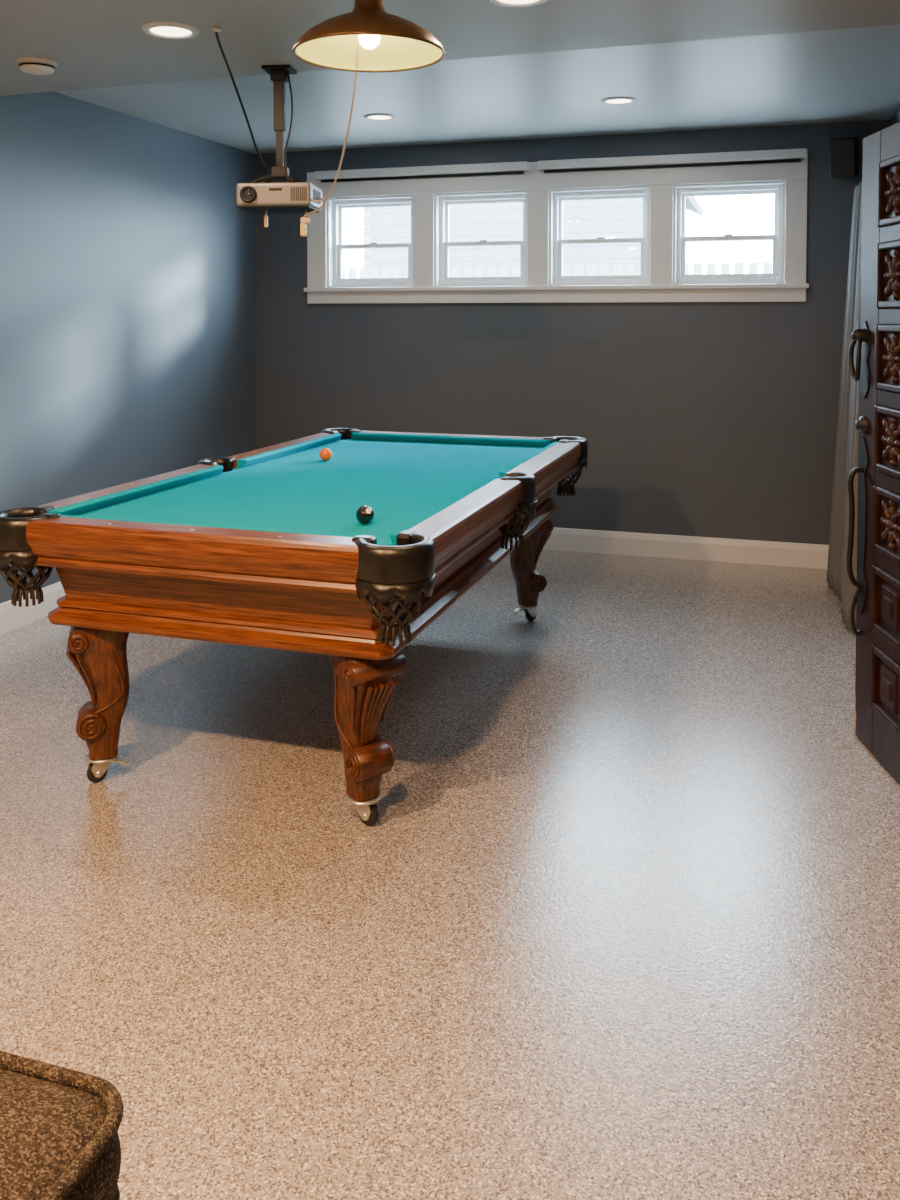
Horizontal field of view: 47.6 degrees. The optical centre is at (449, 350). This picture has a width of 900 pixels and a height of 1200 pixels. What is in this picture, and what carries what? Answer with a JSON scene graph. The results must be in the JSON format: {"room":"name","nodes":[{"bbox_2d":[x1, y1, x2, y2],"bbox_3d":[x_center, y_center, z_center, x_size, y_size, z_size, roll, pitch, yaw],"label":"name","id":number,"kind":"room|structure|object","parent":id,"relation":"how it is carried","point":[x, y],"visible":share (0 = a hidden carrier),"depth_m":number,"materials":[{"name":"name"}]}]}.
{"room":"basement game room","nodes":[
{"label":"basement game room","id":0,"kind":"room"},
{"bbox_2d":[0,92,255,603],"bbox_3d":[-2.787,0.089,2.903,0.150,2.620,9.330,1,2,18],"label":"wall","id":1,"kind":"structure","parent":0,"point":[128,342],"depth_m":5.60,"materials":[{"name":"paint"}]},
{"bbox_2d":[0,582,64,634],"bbox_3d":[-2.718,1.329,2.889,0.016,0.142,8.963,1,2,18],"label":"baseboard","id":2,"kind":"structure","parent":1,"relation":"attached to","point":[12,617],"depth_m":4.96,"materials":[{"name":"white paint"}]},
{"bbox_2d":[0,549,899,1199],"bbox_3d":[-0.162,1.477,2.114,5.660,0.100,9.330,1,2,18],"label":"floor","id":3,"kind":"structure","parent":0,"point":[617,917],"depth_m":2.58,"materials":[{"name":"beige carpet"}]},
{"bbox_2d":[0,1051,123,1199],"bbox_3d":[-0.934,1.230,1.181,0.838,0.458,0.768,1,2,18],"label":"ottoman","id":4,"kind":"object","parent":3,"relation":"on","point":[59,1126],"visible":1,"depth_m":1.34,"materials":[{"name":"brown fabric"}]},
{"bbox_2d":[0,428,587,825],"bbox_3d":[-0.369,0.911,4.128,1.466,0.890,2.608,1,2,18],"label":"pool table","id":5,"kind":"object","parent":3,"relation":"on","point":[266,547],"visible":0.96,"depth_m":3.14,"materials":[{"name":"brown wood"}]},
{"bbox_2d":[0,561,52,590],"bbox_3d":[-1.316,0.678,3.168,0.178,0.124,0.180,-1,2,-27],"label":"basket","id":6,"kind":"object","parent":5,"relation":"on","point":[17,582],"depth_m":3.12,"materials":[{"name":"black leather"}]},
{"bbox_2d":[19,581,36,591],"bbox_3d":[-1.314,0.734,3.171,0.072,0.019,0.072,-1,2,-27],"label":"basket","id":7,"kind":"object","parent":5,"relation":"on","point":[22,588],"depth_m":3.14,"materials":[{"name":"black leather"}]},
{"bbox_2d":[61,515,354,536],"bbox_3d":[-0.723,0.534,3.009,1.080,0.036,0.036,1,2,18],"label":"cushion","id":8,"kind":"object","parent":5,"relation":"on","point":[62,516],"depth_m":2.99,"materials":[{"name":"teal fabric"}]},
{"bbox_2d":[237,433,341,467],"bbox_3d":[-0.735,0.469,4.860,0.036,0.036,1.053,1,2,18],"label":"cushion","id":9,"kind":"object","parent":5,"relation":"on","point":[272,455],"depth_m":4.76,"materials":[{"name":"teal fabric"}]},
{"bbox_2d":[319,448,331,460],"bbox_3d":[-0.559,0.467,4.589,0.057,0.057,0.057,1,2,18],"label":"ball","id":10,"kind":"object","parent":5,"relation":"on","point":[325,454],"visible":1,"depth_m":4.57,"materials":[{"name":"orange plastic"}]},
{"bbox_2d":[356,506,373,523],"bbox_3d":[-0.267,0.515,3.201,0.057,0.057,0.057,1,2,18],"label":"ball","id":11,"kind":"object","parent":5,"relation":"on","point":[364,514],"visible":1,"depth_m":3.18,"materials":[{"name":"black plastic"}]},
{"bbox_2d":[365,592,424,627],"bbox_3d":[-0.151,0.691,2.795,0.180,0.124,0.178,-1,2,-27],"label":"basket","id":12,"kind":"object","parent":5,"relation":"on","point":[379,604],"depth_m":2.74,"materials":[{"name":"black leather"}]},
{"bbox_2d":[385,616,404,628],"bbox_3d":[-0.152,0.747,2.799,0.072,0.019,0.072,-1,2,-27],"label":"basket","id":13,"kind":"object","parent":5,"relation":"on","point":[389,624],"depth_m":2.76,"materials":[{"name":"black leather"}]},
{"bbox_2d":[352,432,550,446],"bbox_3d":[-0.013,0.456,5.221,1.080,0.036,0.036,1,2,18],"label":"cushion","id":14,"kind":"object","parent":5,"relation":"on","point":[356,436],"depth_m":5.21,"materials":[{"name":"teal fabric"}]},
{"bbox_2d":[499,512,529,536],"bbox_3d":[0.243,0.651,3.924,0.144,0.123,0.145,1,2,18],"label":"basket","id":15,"kind":"object","parent":5,"relation":"on","point":[522,526],"depth_m":3.88,"materials":[{"name":"black leather"}]},
{"bbox_2d":[499,442,558,477],"bbox_3d":[0.364,0.481,4.508,0.036,0.036,1.053,1,2,18],"label":"cushion","id":16,"kind":"object","parent":5,"relation":"on","point":[515,467],"depth_m":4.36,"materials":[{"name":"teal fabric"}]},
{"bbox_2d":[557,470,581,486],"bbox_3d":[0.579,0.611,5.072,0.170,0.123,0.173,-1,2,-27],"label":"basket","id":17,"kind":"object","parent":5,"relation":"on","point":[572,481],"depth_m":5.03,"materials":[{"name":"black leather"}]},
{"bbox_2d":[0,0,899,95],"bbox_3d":[-0.611,-1.112,0.613,5.660,0.300,6.370,1,2,18],"label":"ceiling","id":18,"kind":"structure","parent":0,"point":[92,43],"depth_m":3.35,"materials":[{"name":"paint"}]},
{"bbox_2d":[17,57,56,74],"bbox_3d":[-1.532,-1.051,3.786,0.140,0.044,0.140,1,2,18],"label":"smoke detector","id":19,"kind":"object","parent":18,"relation":"attached to","point":[31,65],"visible":1,"depth_m":3.74,"materials":[{"name":"white plastic"}]},
{"bbox_2d":[142,22,198,38],"bbox_3d":[-0.921,-1.054,3.365,0.184,0.009,0.184,1,2,18],"label":"recessed light","id":20,"kind":"object","parent":18,"relation":"in","point":[167,30],"visible":1,"depth_m":3.36,"materials":[{"name":"white paint"}]},
{"bbox_2d":[212,26,268,171],"bbox_3d":[-0.736,-0.869,3.599,0.033,0.401,0.547,0,2,7],"label":"power cable","id":21,"kind":"object","parent":18,"relation":"hanging from","point":[216,29],"visible":1,"depth_m":3.59,"materials":[{"name":"black plastic"}]},
{"bbox_2d":[236,64,325,236],"bbox_3d":[-0.634,-0.754,3.888,0.318,0.645,0.227,0,2,6],"label":"ceiling projector","id":22,"kind":"object","parent":18,"relation":"hanging from","point":[295,196],"visible":1,"depth_m":3.84,"materials":[{"name":"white plastic"}]},
{"bbox_2d":[239,206,319,212],"bbox_3d":[-0.650,-0.542,3.906,0.270,0.010,0.190,0,2,6],"label":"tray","id":23,"kind":"object","parent":22,"relation":"on","point":[254,209],"depth_m":3.87,"materials":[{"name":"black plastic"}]},
{"bbox_2d":[312,44,359,201],"bbox_3d":[-0.378,-0.791,3.325,0.052,0.531,1.103,-1,2,-15],"label":"cable","id":24,"kind":"object","parent":18,"relation":"hanging from","point":[358,46],"visible":0.77,"depth_m":3.16,"materials":[{"name":"beige plastic"}]},
{"bbox_2d":[293,0,444,72],"bbox_3d":[-0.217,-0.917,2.747,0.410,0.239,0.410,1,2,18],"label":"pendant lamp","id":25,"kind":"object","parent":18,"relation":"hanging from","point":[388,42],"visible":1,"depth_m":2.82,"materials":[{"name":"brown metal"}]},
{"bbox_2d":[490,0,546,6],"bbox_3d":[0.203,-1.041,3.007,0.184,0.009,0.184,1,2,18],"label":"recessed light","id":26,"kind":"object","parent":18,"relation":"in","point":[507,3],"visible":1,"depth_m":3.06,"materials":[{"name":"white paint"}]},
{"bbox_2d":[56,24,899,153],"bbox_3d":[0.195,-1.364,5.246,4.380,0.120,2.960,1,2,18],"label":"ceiling","id":27,"kind":"structure","parent":0,"point":[850,74],"depth_m":5.23,"materials":[{"name":"paint"}]},
{"bbox_2d":[364,113,395,120],"bbox_3d":[-0.397,-1.317,5.762,0.184,0.009,0.184,1,2,18],"label":"recessed light","id":28,"kind":"object","parent":27,"relation":"in","point":[377,116],"visible":1,"depth_m":5.75,"materials":[{"name":"white paint"}]},
{"bbox_2d":[601,97,636,104],"bbox_3d":[0.881,-1.302,5.324,0.184,0.009,0.184,1,2,18],"label":"recessed light","id":29,"kind":"object","parent":27,"relation":"in","point":[611,100],"visible":1,"depth_m":5.32,"materials":[{"name":"white paint"}]},
{"bbox_2d":[254,120,890,544],"bbox_3d":[0.614,-0.041,6.608,4.080,2.620,0.200,1,2,18],"label":"wall","id":30,"kind":"structure","parent":0,"point":[699,419],"depth_m":6.38,"materials":[{"name":"paint"}]},
{"bbox_2d":[307,198,326,287],"bbox_3d":[-0.906,-0.733,6.952,0.140,0.610,0.022,1,2,18],"label":"window frame","id":31,"kind":"structure","parent":30,"relation":"attached to","point":[317,227],"depth_m":6.94,"materials":[{"name":"white paint"}]},
{"bbox_2d":[327,195,412,287],"bbox_3d":[-0.511,-0.732,6.931,0.625,0.610,0.182,1,2,18],"label":"window","id":32,"kind":"structure","parent":30,"relation":"in","point":[390,196],"depth_m":6.94,"materials":[{"name":"white paint"}]},
{"bbox_2d":[337,245,342,281],"bbox_3d":[-0.756,-0.598,7.014,0.028,0.260,0.030,1,2,18],"label":"stile","id":33,"kind":"object","parent":32,"relation":"on","point":[339,250],"visible":1,"depth_m":7.00,"materials":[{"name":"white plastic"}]},
{"bbox_2d":[408,243,410,281],"bbox_3d":[-0.266,-0.593,6.858,0.028,0.260,0.030,1,2,18],"label":"stile","id":34,"kind":"object","parent":32,"relation":"on","point":[409,244],"visible":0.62,"depth_m":6.84,"materials":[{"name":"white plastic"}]},
{"bbox_2d":[329,285,411,287],"bbox_3d":[-0.511,-0.433,6.941,0.595,0.012,0.182,1,2,18],"label":"sill","id":35,"kind":"structure","parent":30,"relation":"attached to","point":[388,285],"depth_m":6.84,"materials":[{"name":"white paint"}]},
{"bbox_2d":[314,161,528,182],"bbox_3d":[-0.207,-1.166,6.677,1.476,0.072,0.052,1,2,18],"label":"roller shade","id":36,"kind":"object","parent":30,"relation":"attached to","point":[513,167],"visible":1,"depth_m":6.65,"materials":[{"name":"white plastic"}]},
{"bbox_2d":[413,194,433,286],"bbox_3d":[-0.174,-0.725,6.719,0.145,0.610,0.022,1,2,18],"label":"window frame","id":37,"kind":"structure","parent":30,"relation":"attached to","point":[423,204],"depth_m":6.71,"materials":[{"name":"white paint"}]},
{"bbox_2d":[434,190,526,286],"bbox_3d":[0.225,-0.724,6.697,0.630,0.610,0.182,1,2,18],"label":"window","id":38,"kind":"structure","parent":30,"relation":"in","point":[521,191],"depth_m":6.70,"materials":[{"name":"white paint"}]},
{"bbox_2d":[444,242,448,280],"bbox_3d":[-0.023,-0.590,6.780,0.028,0.260,0.030,1,2,18],"label":"stile","id":39,"kind":"object","parent":38,"relation":"on","point":[446,247],"visible":1,"depth_m":6.77,"materials":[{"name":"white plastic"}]},
{"bbox_2d":[520,240,523,280],"bbox_3d":[0.473,-0.585,6.622,0.028,0.260,0.030,1,2,18],"label":"stile","id":40,"kind":"object","parent":38,"relation":"on","point":[521,241],"visible":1,"depth_m":6.61,"materials":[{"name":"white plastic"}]},
{"bbox_2d":[437,284,524,286],"bbox_3d":[0.225,-0.425,6.707,0.600,0.012,0.182,1,2,18],"label":"sill","id":41,"kind":"structure","parent":30,"relation":"attached to","point":[494,284],"depth_m":6.61,"materials":[{"name":"white paint"}]},
{"bbox_2d":[527,189,548,285],"bbox_3d":[0.560,-0.717,6.485,0.137,0.610,0.022,1,2,18],"label":"window frame","id":42,"kind":"structure","parent":30,"relation":"attached to","point":[537,200],"depth_m":6.47,"materials":[{"name":"white paint"}]},
{"bbox_2d":[307,288,805,303],"bbox_3d":[0.562,-0.344,6.497,3.222,0.079,0.022,1,2,18],"label":"window sill","id":43,"kind":"structure","parent":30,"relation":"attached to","point":[780,294],"depth_m":6.45,"materials":[{"name":"white paint"}]},
{"bbox_2d":[304,283,808,291],"bbox_3d":[0.558,-0.398,6.482,3.252,0.028,0.050,1,2,18],"label":"window sill","id":44,"kind":"structure","parent":30,"relation":"attached to","point":[795,285],"depth_m":6.40,"materials":[{"name":"white paint"}]},
{"bbox_2d":[307,149,807,197],"bbox_3d":[0.562,-1.109,6.471,3.222,0.175,0.022,1,2,18],"label":"roller blind","id":45,"kind":"object","parent":30,"relation":"attached to","point":[533,179],"visible":0.74,"depth_m":6.40,"materials":[{"name":"white paint"}]},
{"bbox_2d":[551,283,646,285],"bbox_3d":[0.958,-0.417,6.473,0.605,0.012,0.182,1,2,18],"label":"sill","id":46,"kind":"structure","parent":30,"relation":"attached to","point":[601,283],"depth_m":6.37,"materials":[{"name":"white paint"}]},
{"bbox_2d":[549,186,649,285],"bbox_3d":[0.958,-0.716,6.463,0.635,0.610,0.182,1,2,18],"label":"window","id":47,"kind":"structure","parent":30,"relation":"in","point":[626,187],"depth_m":6.46,"materials":[{"name":"white paint"}]},
{"bbox_2d":[558,239,562,279],"bbox_3d":[0.708,-0.582,6.548,0.028,0.260,0.030,1,2,18],"label":"stile","id":48,"kind":"object","parent":47,"relation":"on","point":[560,245],"visible":1,"depth_m":6.53,"materials":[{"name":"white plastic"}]},
{"bbox_2d":[640,238,644,278],"bbox_3d":[1.208,-0.576,6.388,0.028,0.260,0.030,1,2,18],"label":"stile","id":49,"kind":"object","parent":47,"relation":"on","point":[642,247],"visible":1,"depth_m":6.37,"materials":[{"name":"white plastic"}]},
{"bbox_2d":[650,184,672,284],"bbox_3d":[1.296,-0.709,6.251,0.138,0.610,0.022,1,2,18],"label":"window frame","id":50,"kind":"structure","parent":30,"relation":"attached to","point":[661,196],"depth_m":6.24,"materials":[{"name":"white paint"}]},
{"bbox_2d":[538,148,806,172],"bbox_3d":[1.320,-1.149,6.191,1.601,0.072,0.052,1,2,18],"label":"roller shade","id":51,"kind":"object","parent":30,"relation":"attached to","point":[788,155],"visible":1,"depth_m":6.16,"materials":[{"name":"white plastic"}]},
{"bbox_2d":[543,527,828,568],"bbox_3d":[0.582,1.201,6.548,4.080,0.142,0.016,1,2,18],"label":"baseboard","id":52,"kind":"structure","parent":30,"relation":"attached to","point":[803,555],"depth_m":6.25,"materials":[{"name":"white paint"}]},
{"bbox_2d":[675,282,781,284],"bbox_3d":[1.702,-0.409,6.237,0.620,0.012,0.182,1,2,18],"label":"sill","id":53,"kind":"structure","parent":30,"relation":"attached to","point":[707,282],"depth_m":6.14,"materials":[{"name":"white paint"}]},
{"bbox_2d":[673,180,785,284],"bbox_3d":[1.702,-0.708,6.226,0.650,0.610,0.182,1,2,18],"label":"window","id":54,"kind":"structure","parent":30,"relation":"in","point":[758,182],"depth_m":6.20,"materials":[{"name":"white paint"}]},
{"bbox_2d":[681,237,685,278],"bbox_3d":[1.445,-0.574,6.313,0.028,0.260,0.030,1,2,18],"label":"stile","id":55,"kind":"object","parent":54,"relation":"on","point":[683,239],"visible":1,"depth_m":6.30,"materials":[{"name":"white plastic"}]},
{"bbox_2d":[772,235,777,277],"bbox_3d":[1.959,-0.568,6.149,0.028,0.260,0.030,1,2,18],"label":"stile","id":56,"kind":"object","parent":54,"relation":"on","point":[775,237],"visible":1,"depth_m":6.13,"materials":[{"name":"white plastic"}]},
{"bbox_2d":[784,179,806,283],"bbox_3d":[2.039,-0.700,6.014,0.122,0.610,0.022,1,2,18],"label":"window frame","id":57,"kind":"structure","parent":30,"relation":"attached to","point":[795,190],"depth_m":6.00,"materials":[{"name":"white paint"}]},
{"bbox_2d":[829,136,858,177],"bbox_3d":[2.256,-1.104,5.829,0.145,0.235,0.220,1,2,28],"label":"wall speaker","id":58,"kind":"object","parent":30,"relation":"attached to","point":[844,151],"visible":1,"depth_m":5.75,"materials":[{"name":"black plastic"}]},
{"bbox_2d":[891,105,899,124],"bbox_3d":[2.101,0.040,4.309,0.150,2.620,3.680,1,2,18],"label":"wall","id":59,"kind":"structure","parent":0,"point":[896,117],"depth_m":5.57,"materials":[{"name":"paint"}]},
{"bbox_2d":[826,182,861,629],"bbox_3d":[1.980,0.222,4.732,0.333,2.196,2.200,1,2,18],"label":"curtain","id":60,"kind":"object","parent":59,"relation":"attached to","point":[847,439],"visible":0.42,"depth_m":5.34,"materials":[{"name":"grey fabric"}]},
{"bbox_2d":[855,122,899,784],"bbox_3d":[1.448,0.330,3.143,0.047,2.110,0.907,0,2,2],"label":"door","id":61,"kind":"structure","parent":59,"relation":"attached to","point":[877,736],"depth_m":3.46,"materials":[{"name":"brown wood"}]},
{"bbox_2d":[854,695,856,734],"bbox_3d":[1.440,1.283,3.620,0.002,0.158,0.020,0,2,2],"label":"worn corner","id":62,"kind":"object","parent":61,"relation":"attached to","point":[855,716],"visible":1,"depth_m":3.62,"materials":[{"name":"brown wood"}]},
{"bbox_2d":[847,467,863,586],"bbox_3d":[1.412,0.616,3.548,0.058,0.421,0.018,0,2,2],"label":"door handle","id":63,"kind":"object","parent":61,"relation":"attached to","point":[854,471],"depth_m":3.54,"materials":[{"name":"black metal"}]},
{"bbox_2d":[850,587,861,635],"bbox_3d":[1.419,0.903,3.558,0.042,0.180,0.027,0,2,2],"label":"pull tail","id":64,"kind":"object","parent":61,"relation":"attached to","point":[857,633],"visible":1,"depth_m":3.56,"materials":[{"name":"black metal"}]},
{"bbox_2d":[855,416,867,433],"bbox_3d":[1.423,0.257,3.535,0.030,0.064,0.064,0,2,2],"label":"rose","id":65,"kind":"object","parent":61,"relation":"attached to","point":[861,424],"visible":1,"depth_m":3.52,"materials":[{"name":"black metal"}]},
{"bbox_2d":[857,321,870,612],"bbox_3d":[1.435,0.407,3.540,0.006,1.020,0.090,0,2,2],"label":"plates","id":66,"kind":"object","parent":61,"relation":"attached to","point":[863,457],"visible":0.94,"depth_m":3.53,"materials":[{"name":"black"}]},
{"bbox_2d":[851,328,866,341],"bbox_3d":[1.413,-0.053,3.525,0.050,0.048,0.048,0,2,2],"label":"boss","id":67,"kind":"object","parent":66,"relation":"attached to","point":[857,333],"visible":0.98,"depth_m":3.51,"materials":[{"name":"black metal"}]},
{"bbox_2d":[848,337,861,380],"bbox_3d":[1.409,0.023,3.527,0.034,0.166,0.089,0,2,2],"label":"ring","id":68,"kind":"object","parent":67,"relation":"hanging from","point":[855,373],"visible":1,"depth_m":3.51,"materials":[{"name":"black metal"}]},
{"bbox_2d":[880,164,899,549],"bbox_3d":[1.435,0.031,3.133,0.052,1.246,0.492,0,2,2],"label":"carving","id":69,"kind":"object","parent":61,"relation":"attached to","point":[893,348],"visible":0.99,"depth_m":3.29,"materials":[{"name":"brown wood"}]},
{"bbox_2d":[870,154,899,735],"bbox_3d":[1.428,0.300,3.143,0.031,1.836,0.577,0,2,2],"label":"trim","id":70,"kind":"structure","parent":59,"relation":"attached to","point":[890,608],"depth_m":3.38,"materials":[{"name":"brown wood"}]},
{"label":"outside","id":71,"kind":"structure","parent":0,"visible":0},
{"bbox_3d":[4.000,0.246,15.867,26.000,0.200,19.370,1,2,18],"label":"ground","id":72,"kind":"structure","parent":71,"visible":0},
{"bbox_2d":[343,262,771,277],"bbox_3d":[2.180,-0.299,10.865,12.645,1.240,0.055,1,2,18],"label":"picket fence","id":73,"kind":"object","parent":72,"relation":"on","point":[767,266],"visible":0.16,"depth_m":11.07,"materials":[{"name":"white wood"}]},
{"bbox_3d":[1.627,-1.276,17.920,4.500,2.700,5.000,1,2,18],"label":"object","id":74,"kind":"object","parent":72,"relation":"on","visible":0},
{"bbox_3d":[1.597,-3.222,17.756,4.600,1.200,5.000,1,2,18],"label":"gable","id":75,"kind":"object","parent":74,"relation":"on","visible":0},
{"bbox_2d":[685,197,703,215],"bbox_3d":[2.757,-3.225,17.281,2.663,1.451,5.600,1,2,18],"label":"roof","id":76,"kind":"structure","parent":75,"relation":"on","point":[691,203],"depth_m":18.21,"materials":[{"name":"white"}]},
{"bbox_3d":[0.838,0.060,15.488,4.600,0.185,0.050,1,8,18],"label":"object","id":77,"kind":"object","parent":72,"relation":"on","visible":0},
{"bbox_3d":[0.838,-0.130,15.481,4.600,0.185,0.050,1,8,18],"label":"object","id":78,"kind":"object","parent":77,"relation":"on","visible":0},
{"bbox_3d":[0.838,-0.320,15.474,4.600,0.185,0.050,1,8,18],"label":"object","id":79,"kind":"object","parent":78,"relation":"on","visible":0},
{"bbox_3d":[0.838,-0.510,15.468,4.600,0.185,0.050,1,8,18],"label":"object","id":80,"kind":"object","parent":79,"relation":"on","visible":0},
{"bbox_3d":[0.838,-0.700,15.461,4.600,0.185,0.050,1,8,18],"label":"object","id":81,"kind":"object","parent":80,"relation":"on","visible":0},
{"bbox_3d":[0.838,-0.890,15.454,4.600,0.185,0.050,1,8,18],"label":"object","id":82,"kind":"object","parent":81,"relation":"on","visible":0},
{"bbox_2d":[367,271,638,277],"bbox_3d":[0.838,-1.080,15.448,4.600,0.189,0.069,1,2,18],"label":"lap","id":83,"kind":"object","parent":82,"relation":"on","point":[636,272],"visible":0.02,"depth_m":15.45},
{"bbox_2d":[364,258,639,274],"bbox_3d":[0.838,-1.270,15.441,4.600,0.189,0.069,1,2,18],"label":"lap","id":84,"kind":"object","parent":83,"relation":"on","point":[636,261],"visible":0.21,"depth_m":15.42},
{"bbox_2d":[364,245,640,262],"bbox_3d":[0.838,-1.460,15.434,4.600,0.189,0.069,1,2,18],"label":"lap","id":85,"kind":"object","parent":84,"relation":"on","point":[627,251],"visible":0.64,"depth_m":15.42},
{"bbox_2d":[364,232,642,250],"bbox_3d":[0.838,-1.649,15.428,4.600,0.189,0.069,1,2,18],"label":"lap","id":86,"kind":"object","parent":85,"relation":"on","point":[624,234],"visible":0.43,"depth_m":15.40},
{"bbox_2d":[364,219,642,238],"bbox_3d":[0.838,-1.839,15.421,4.600,0.189,0.069,1,2,18],"label":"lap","id":87,"kind":"object","parent":86,"relation":"on","point":[623,225],"visible":0.64,"depth_m":15.40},
{"bbox_2d":[363,206,642,226],"bbox_3d":[0.838,-2.029,15.415,4.600,0.189,0.069,1,2,18],"label":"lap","id":88,"kind":"object","parent":87,"relation":"on","point":[621,212],"visible":0.64,"depth_m":15.39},
{"bbox_2d":[364,198,642,213],"bbox_3d":[0.838,-2.219,15.408,4.600,0.189,0.069,1,2,18],"label":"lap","id":89,"kind":"object","parent":88,"relation":"on","point":[610,202],"visible":0.43,"depth_m":15.39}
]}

